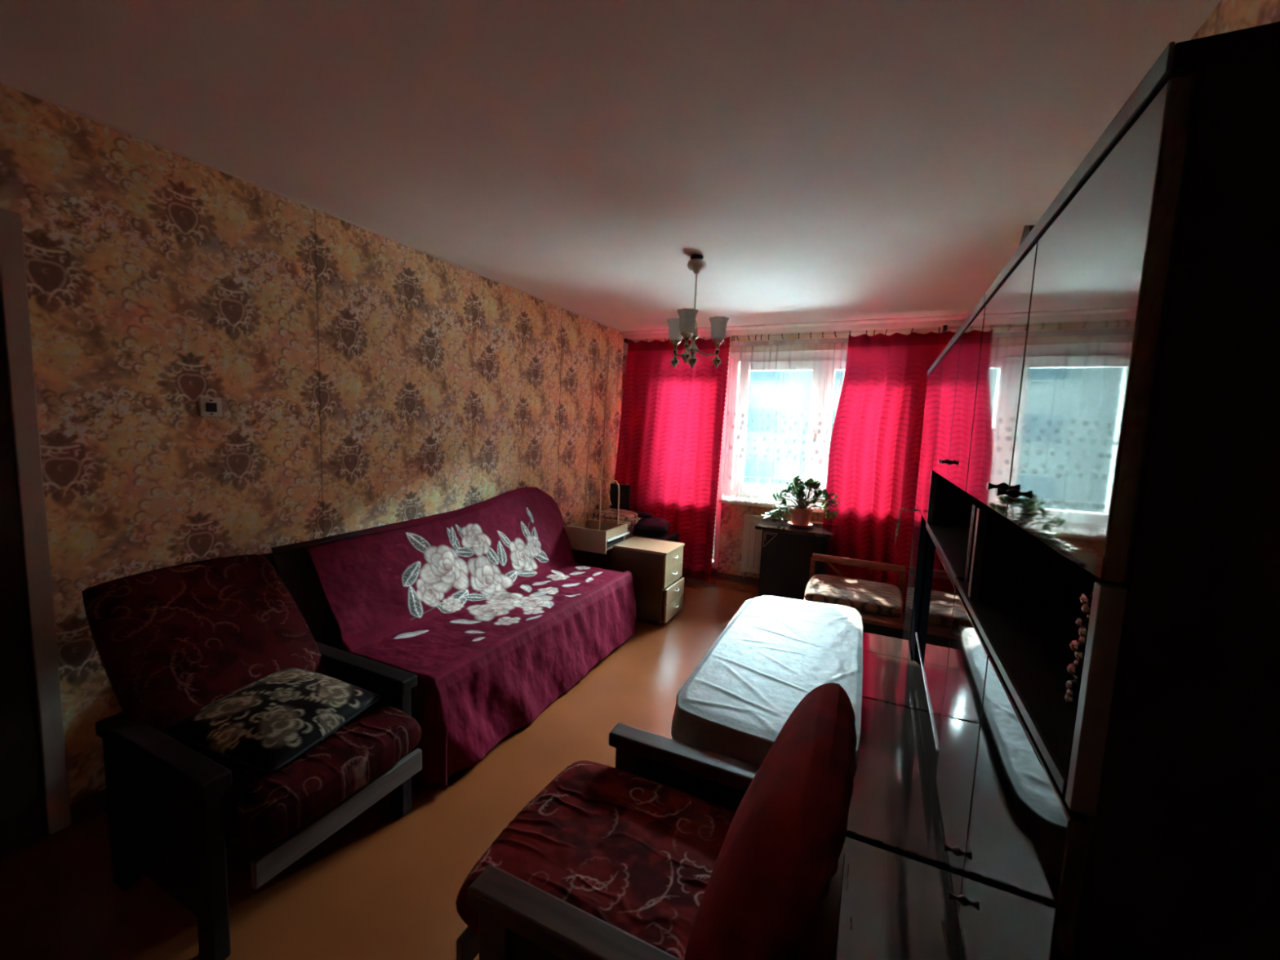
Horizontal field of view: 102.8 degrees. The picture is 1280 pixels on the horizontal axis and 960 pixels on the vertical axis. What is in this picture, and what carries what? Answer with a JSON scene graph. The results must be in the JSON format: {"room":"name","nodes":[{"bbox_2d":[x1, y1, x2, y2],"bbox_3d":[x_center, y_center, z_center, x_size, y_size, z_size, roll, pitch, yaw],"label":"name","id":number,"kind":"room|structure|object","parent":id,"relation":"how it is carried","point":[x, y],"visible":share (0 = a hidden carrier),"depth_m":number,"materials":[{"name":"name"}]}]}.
{"room":"living room","nodes":[
{"label":"living room","id":0,"kind":"room"},
{"bbox_2d":[0,83,623,829],"bbox_3d":[-1.465,-0.123,3.143,0.200,2.500,6.150,5,7,25],"label":"wall","id":1,"kind":"structure","parent":0,"point":[362,379],"depth_m":2.22,"materials":[{"name":"paper"}]},
{"bbox_2d":[0,208,71,857],"bbox_3d":[-2.218,0.239,1.273,0.058,2.110,1.020,5,7,25],"label":"door","id":2,"kind":"structure","parent":1,"relation":"in","point":[24,815],"depth_m":1.70,"materials":[{"name":"beige paint"}]},
{"bbox_2d":[71,788,107,824],"bbox_3d":[-1.161,1.047,3.756,0.022,0.070,4.221,5,7,25],"label":"baseboard","id":3,"kind":"structure","parent":1,"relation":"attached to","point":[91,805],"depth_m":1.88,"materials":[{"name":"brown wood"}]},
{"bbox_2d":[198,396,222,417],"bbox_3d":[-1.793,-0.304,2.135,0.019,0.080,0.080,5,7,25],"label":"light switch","id":4,"kind":"object","parent":1,"relation":"attached to","point":[207,406],"visible":1,"depth_m":2.13,"materials":[{"name":"white plastic"}]},
{"bbox_2d":[0,79,622,332],"bbox_3d":[-1.388,-1.341,2.832,0.008,0.010,5.644,5,7,25],"label":"trim","id":5,"kind":"structure","parent":1,"relation":"attached to","point":[2,82],"depth_m":2.14,"materials":[{"name":"paint"}]},
{"bbox_2d":[621,314,968,578],"bbox_3d":[1.239,-0.209,4.960,3.360,2.500,0.245,5,7,25],"label":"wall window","id":6,"kind":"structure","parent":1,"relation":"in","point":[731,524],"depth_m":4.78,"materials":[{"name":"paint"}]},
{"bbox_2d":[710,353,730,577],"bbox_3d":[0.472,-0.164,5.277,0.813,2.227,0.150,5,7,25],"label":"door","id":7,"kind":"structure","parent":6,"relation":"attached to","point":[714,563],"depth_m":5.15,"materials":[{"name":"white plastic"}]},
{"bbox_2d":[710,572,759,586],"bbox_3d":[0.985,0.990,5.096,2.735,0.070,0.022,5,7,25],"label":"baseboard","id":8,"kind":"structure","parent":6,"relation":"attached to","point":[722,576],"depth_m":5.09,"materials":[{"name":"brown wood"}]},
{"bbox_2d":[724,475,804,502],"bbox_3d":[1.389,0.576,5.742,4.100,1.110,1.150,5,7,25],"label":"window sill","id":9,"kind":"structure","parent":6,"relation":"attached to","point":[756,479],"depth_m":6.20,"materials":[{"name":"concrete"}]},
{"bbox_2d":[741,514,822,577],"bbox_3d":[1.433,0.682,4.807,0.944,0.632,0.096,5,7,25],"label":"radiator","id":10,"kind":"object","parent":6,"relation":"attached to","point":[752,537],"visible":0.26,"depth_m":4.92,"materials":[{"name":"metal"}]},
{"bbox_2d":[743,514,822,524],"bbox_3d":[1.440,0.377,4.765,0.944,0.016,0.058,5,7,25],"label":"grille","id":11,"kind":"object","parent":10,"relation":"attached to","point":[751,517],"depth_m":4.88,"materials":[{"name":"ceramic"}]},
{"bbox_2d":[717,350,847,513],"bbox_3d":[1.577,-0.447,4.684,1.635,1.457,0.240,5,7,25],"label":"window","id":12,"kind":"structure","parent":6,"relation":"attached to","point":[823,365],"depth_m":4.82,"materials":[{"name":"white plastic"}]},
{"bbox_2d":[623,324,959,343],"bbox_3d":[1.233,-1.308,4.694,3.020,0.066,0.180,5,7,25],"label":"curtain rod","id":13,"kind":"object","parent":6,"relation":"attached to","point":[944,327],"visible":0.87,"depth_m":4.44,"materials":[{"name":"beige paint"}]},
{"bbox_2d":[613,337,730,581],"bbox_3d":[0.272,-0.215,5.125,1.168,2.345,0.075,5,7,25],"label":"curtain","id":14,"kind":"object","parent":13,"relation":"hanging from","point":[669,442],"visible":0.79,"depth_m":5.08,"materials":[{"name":"red fabric"}]},
{"bbox_2d":[723,337,848,511],"bbox_3d":[1.396,-0.490,4.649,1.245,1.544,0.051,5,7,25],"label":"curtain","id":15,"kind":"object","parent":13,"relation":"hanging from","point":[836,340],"visible":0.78,"depth_m":4.69,"materials":[{"name":"white fabric"}]},
{"bbox_2d":[822,330,955,613],"bbox_3d":[2.064,-0.044,4.265,0.953,2.320,0.102,5,7,25],"label":"curtain","id":16,"kind":"object","parent":13,"relation":"hanging from","point":[875,446],"visible":0.67,"depth_m":4.28,"materials":[{"name":"red fabric"}]},
{"bbox_2d":[0,575,905,959],"bbox_3d":[0.005,1.311,2.576,3.360,0.120,6.150,5,7,25],"label":"floor","id":17,"kind":"structure","parent":0,"point":[386,885],"depth_m":1.70,"materials":[{"name":"brown laminate"}]},
{"bbox_2d":[81,554,422,959],"bbox_3d":[-1.324,0.813,1.784,1.001,0.932,0.682,5,7,25],"label":"armchair","id":18,"kind":"object","parent":17,"relation":"on","point":[171,642],"visible":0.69,"depth_m":1.61,"materials":[{"name":"red fabric"}]},
{"bbox_2d":[81,554,329,746],"bbox_3d":[-1.539,0.602,1.866,0.510,0.546,0.580,5,7,25],"label":"cushion","id":19,"kind":"object","parent":18,"relation":"on","point":[171,642],"depth_m":1.76,"materials":[{"name":"red fabric"}]},
{"bbox_2d":[163,667,382,773],"bbox_3d":[-1.185,0.768,1.692,0.426,0.136,0.428,4,6,15],"label":"throw cushion","id":20,"kind":"object","parent":18,"relation":"on","point":[268,722],"visible":1,"depth_m":1.60,"materials":[{"name":"black fabric"}]},
{"bbox_2d":[187,701,422,845],"bbox_3d":[-1.173,0.896,1.720,0.660,0.156,0.562,5,7,25],"label":"seat cushion","id":21,"kind":"object","parent":18,"relation":"on","point":[259,807],"depth_m":1.52,"materials":[{"name":"red fabric"}]},
{"bbox_2d":[261,520,435,777],"bbox_3d":[-0.901,0.702,3.099,0.932,0.913,2.060,5,7,25],"label":"sofa","id":22,"kind":"object","parent":17,"relation":"on","point":[294,566],"visible":0.09,"depth_m":2.32,"materials":[{"name":"wood"}]},
{"bbox_2d":[298,487,635,788],"bbox_3d":[-0.772,0.639,3.186,1.039,1.003,2.200,5,7,25],"label":"throw","id":23,"kind":"object","parent":22,"relation":"on","point":[491,606],"visible":0.92,"depth_m":2.72,"materials":[{"name":"purple fabric"}]},
{"bbox_2d":[563,519,633,570],"bbox_3d":[-0.344,0.701,4.333,0.463,0.700,0.620,5,7,25],"label":"drawer pedestal","id":24,"kind":"object","parent":17,"relation":"on","point":[591,546],"visible":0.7,"depth_m":4.15,"materials":[{"name":"brown wood"}]},
{"bbox_2d":[583,342,619,529],"bbox_3d":[-0.282,-0.304,4.132,0.327,1.576,0.082,5,7,25],"label":"pipe","id":25,"kind":"object","parent":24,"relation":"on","point":[606,397],"visible":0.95,"depth_m":4.11,"materials":[{"name":"beige metal"}]},
{"bbox_2d":[609,483,638,536],"bbox_3d":[-0.253,0.528,4.919,0.490,0.930,0.500,5,7,25],"label":"chair","id":26,"kind":"object","parent":17,"relation":"on","point":[624,490],"visible":0.2,"depth_m":5.10,"materials":[{"name":"plastic"}]},
{"bbox_2d":[588,508,642,529],"bbox_3d":[-0.225,0.380,4.859,0.475,0.159,0.448,5,7,25],"label":"folded blanket","id":27,"kind":"object","parent":26,"relation":"on","point":[626,517],"visible":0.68,"depth_m":4.73,"materials":[{"name":"fabric"}]},
{"bbox_2d":[612,536,684,624],"bbox_3d":[0.082,0.802,4.123,0.500,0.575,0.393,5,7,25],"label":"drawer unit","id":28,"kind":"object","parent":17,"relation":"on","point":[655,566],"visible":0.96,"depth_m":3.95,"materials":[{"name":"brown wood"}]},
{"bbox_2d":[632,531,679,542],"bbox_3d":[0.149,0.766,4.883,0.305,0.495,0.430,5,7,25],"label":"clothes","id":29,"kind":"object","parent":28,"relation":"on","point":[668,535],"visible":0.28,"depth_m":4.81,"materials":[{"name":"fabric"}]},
{"bbox_2d":[631,511,670,535],"bbox_3d":[0.072,0.408,4.867,0.421,0.203,0.400,3,6,7],"label":"jacket","id":30,"kind":"object","parent":29,"relation":"on","point":[650,525],"visible":0.88,"depth_m":4.71,"materials":[{"name":"purple fabric"}]},
{"bbox_2d":[455,682,856,959],"bbox_3d":[0.045,0.937,1.251,0.833,0.901,0.682,5,7,25],"label":"armchair","id":31,"kind":"object","parent":17,"relation":"on","point":[677,850],"visible":1,"depth_m":1.10,"materials":[{"name":"red fabric"}]},
{"bbox_2d":[455,760,735,959],"bbox_3d":[-0.035,0.984,1.293,0.660,0.158,0.562,5,7,25],"label":"seat cushion","id":32,"kind":"object","parent":31,"relation":"on","point":[637,851],"depth_m":1.28,"materials":[{"name":"red fabric"}]},
{"bbox_2d":[684,682,856,959],"bbox_3d":[0.302,0.763,1.115,0.282,0.507,0.580,5,7,25],"label":"cushion","id":33,"kind":"object","parent":31,"relation":"on","point":[774,863],"depth_m":0.89,"materials":[{"name":"red fabric"}]},
{"bbox_2d":[675,595,765,702],"bbox_3d":[0.606,1.011,2.241,0.560,0.592,1.300,5,7,25],"label":"coffee table","id":34,"kind":"object","parent":17,"relation":"on","point":[746,601],"visible":0.02,"depth_m":2.45,"materials":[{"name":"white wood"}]},
{"bbox_2d":[671,595,862,766],"bbox_3d":[0.615,0.776,2.180,0.648,0.141,1.505,5,7,25],"label":"bed","id":35,"kind":"object","parent":34,"relation":"on","point":[736,702],"visible":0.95,"depth_m":1.94,"materials":[{"name":"white fabric"}]},
{"bbox_2d":[755,518,837,599],"bbox_3d":[1.326,0.749,4.396,0.620,0.720,0.460,5,7,25],"label":"side table","id":36,"kind":"object","parent":17,"relation":"on","point":[787,551],"visible":0.6,"depth_m":4.23,"materials":[{"name":"black paint"}]},
{"bbox_2d":[760,475,839,528],"bbox_3d":[1.349,0.179,4.304,0.627,0.433,0.411,5,7,25],"label":"jade plant","id":37,"kind":"object","parent":36,"relation":"on","point":[801,513],"visible":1,"depth_m":4.27,"materials":[{"name":"green plant"}]},
{"bbox_2d":[803,553,905,639],"bbox_3d":[1.419,0.899,3.431,0.622,0.630,0.625,5,7,25],"label":"chair","id":38,"kind":"object","parent":17,"relation":"on","point":[891,626],"visible":0.22,"depth_m":3.50,"materials":[{"name":"brown wood"}]},
{"bbox_2d":[804,573,903,616],"bbox_3d":[1.440,0.764,3.451,0.600,0.087,0.560,5,7,25],"label":"pad","id":39,"kind":"object","parent":38,"relation":"on","point":[865,596],"visible":0.98,"depth_m":3.31,"materials":[{"name":"beige fabric"}]},
{"bbox_2d":[862,631,911,660],"bbox_3d":[1.120,1.035,2.379,0.199,0.555,0.239,5,7,25],"label":"base cabinet","id":40,"kind":"object","parent":17,"relation":"on","point":[873,643],"visible":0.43,"depth_m":2.34,"materials":[{"name":"laminate"}]},
{"bbox_2d":[862,650,929,712],"bbox_3d":[1.161,1.077,1.988,0.607,0.555,0.435,5,7,25],"label":"base cabinet","id":41,"kind":"object","parent":17,"relation":"on","point":[895,681],"visible":0.12,"depth_m":2.00,"materials":[{"name":"laminate"}]},
{"bbox_2d":[845,697,951,872],"bbox_3d":[0.915,1.122,1.465,0.607,0.555,0.712,5,7,25],"label":"base cabinet","id":42,"kind":"object","parent":17,"relation":"on","point":[895,807],"visible":0.27,"depth_m":1.40,"materials":[{"name":"laminate"}]},
{"bbox_2d":[834,836,964,959],"bbox_3d":[0.608,1.179,0.812,0.607,0.555,0.697,5,7,25],"label":"base cabinet","id":43,"kind":"object","parent":17,"relation":"on","point":[893,906],"visible":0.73,"depth_m":1.04,"materials":[{"name":"laminate"}]},
{"bbox_2d":[902,21,1279,959],"bbox_3d":[1.137,0.459,1.603,0.426,1.862,2.534,5,7,25],"label":"wall unit","id":44,"kind":"object","parent":17,"relation":"on","point":[1125,446],"depth_m":0.50,"materials":[{"name":"laminate"}]},
{"bbox_2d":[894,507,908,543],"bbox_3d":[1.431,0.253,2.797,0.016,0.209,0.066,0,6,-20],"label":"chain","id":45,"kind":"object","parent":44,"relation":"hanging from","point":[900,509],"visible":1,"depth_m":2.81,"materials":[{"name":"gold metal"}]},
{"bbox_2d":[932,471,968,497],"bbox_3d":[1.188,0.019,1.615,0.392,0.014,0.880,5,7,25],"label":"shelf","id":46,"kind":"object","parent":44,"relation":"attached to","point":[957,486],"depth_m":1.54,"materials":[{"name":"black wood"}]},
{"bbox_2d":[1018,224,1035,247],"bbox_3d":[0.761,-0.469,0.993,0.014,0.075,0.150,5,7,25],"label":"wooden plaque","id":47,"kind":"object","parent":44,"relation":"on","point":[1027,228],"visible":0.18,"depth_m":1.01,"materials":[{"name":"brown wood"}]},
{"bbox_2d":[966,493,1119,591],"bbox_3d":[0.807,0.089,0.805,0.392,0.014,0.827,5,7,25],"label":"shelf","id":48,"kind":"object","parent":44,"relation":"attached to","point":[1086,574],"depth_m":0.66,"materials":[{"name":"black wood"}]},
{"bbox_2d":[1064,591,1093,704],"bbox_3d":[0.494,0.185,0.574,0.020,0.150,0.037,5,7,25],"label":"chain","id":49,"kind":"object","parent":44,"relation":"hanging from","point":[1071,697],"visible":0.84,"depth_m":0.57,"materials":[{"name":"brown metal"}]},
{"bbox_2d":[0,0,1221,331],"bbox_3d":[0.106,-1.308,2.303,3.360,0.150,6.150,5,7,25],"label":"ceiling","id":50,"kind":"structure","parent":0,"point":[822,160],"depth_m":1.66,"materials":[{"name":"white paint"}]},
{"bbox_2d":[666,254,729,369],"bbox_3d":[0.299,-0.968,2.955,0.385,0.643,0.362,5,7,25],"label":"chandelier","id":51,"kind":"object","parent":50,"relation":"hanging from","point":[685,326],"visible":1,"depth_m":2.97,"materials":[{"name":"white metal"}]},
{"bbox_2d":[1191,0,1279,39],"bbox_3d":[1.576,0.141,1.738,0.200,2.500,6.150,5,7,25],"label":"wall","id":52,"kind":"structure","parent":0,"point":[1229,15],"depth_m":1.07,"materials":[{"name":"paint"}]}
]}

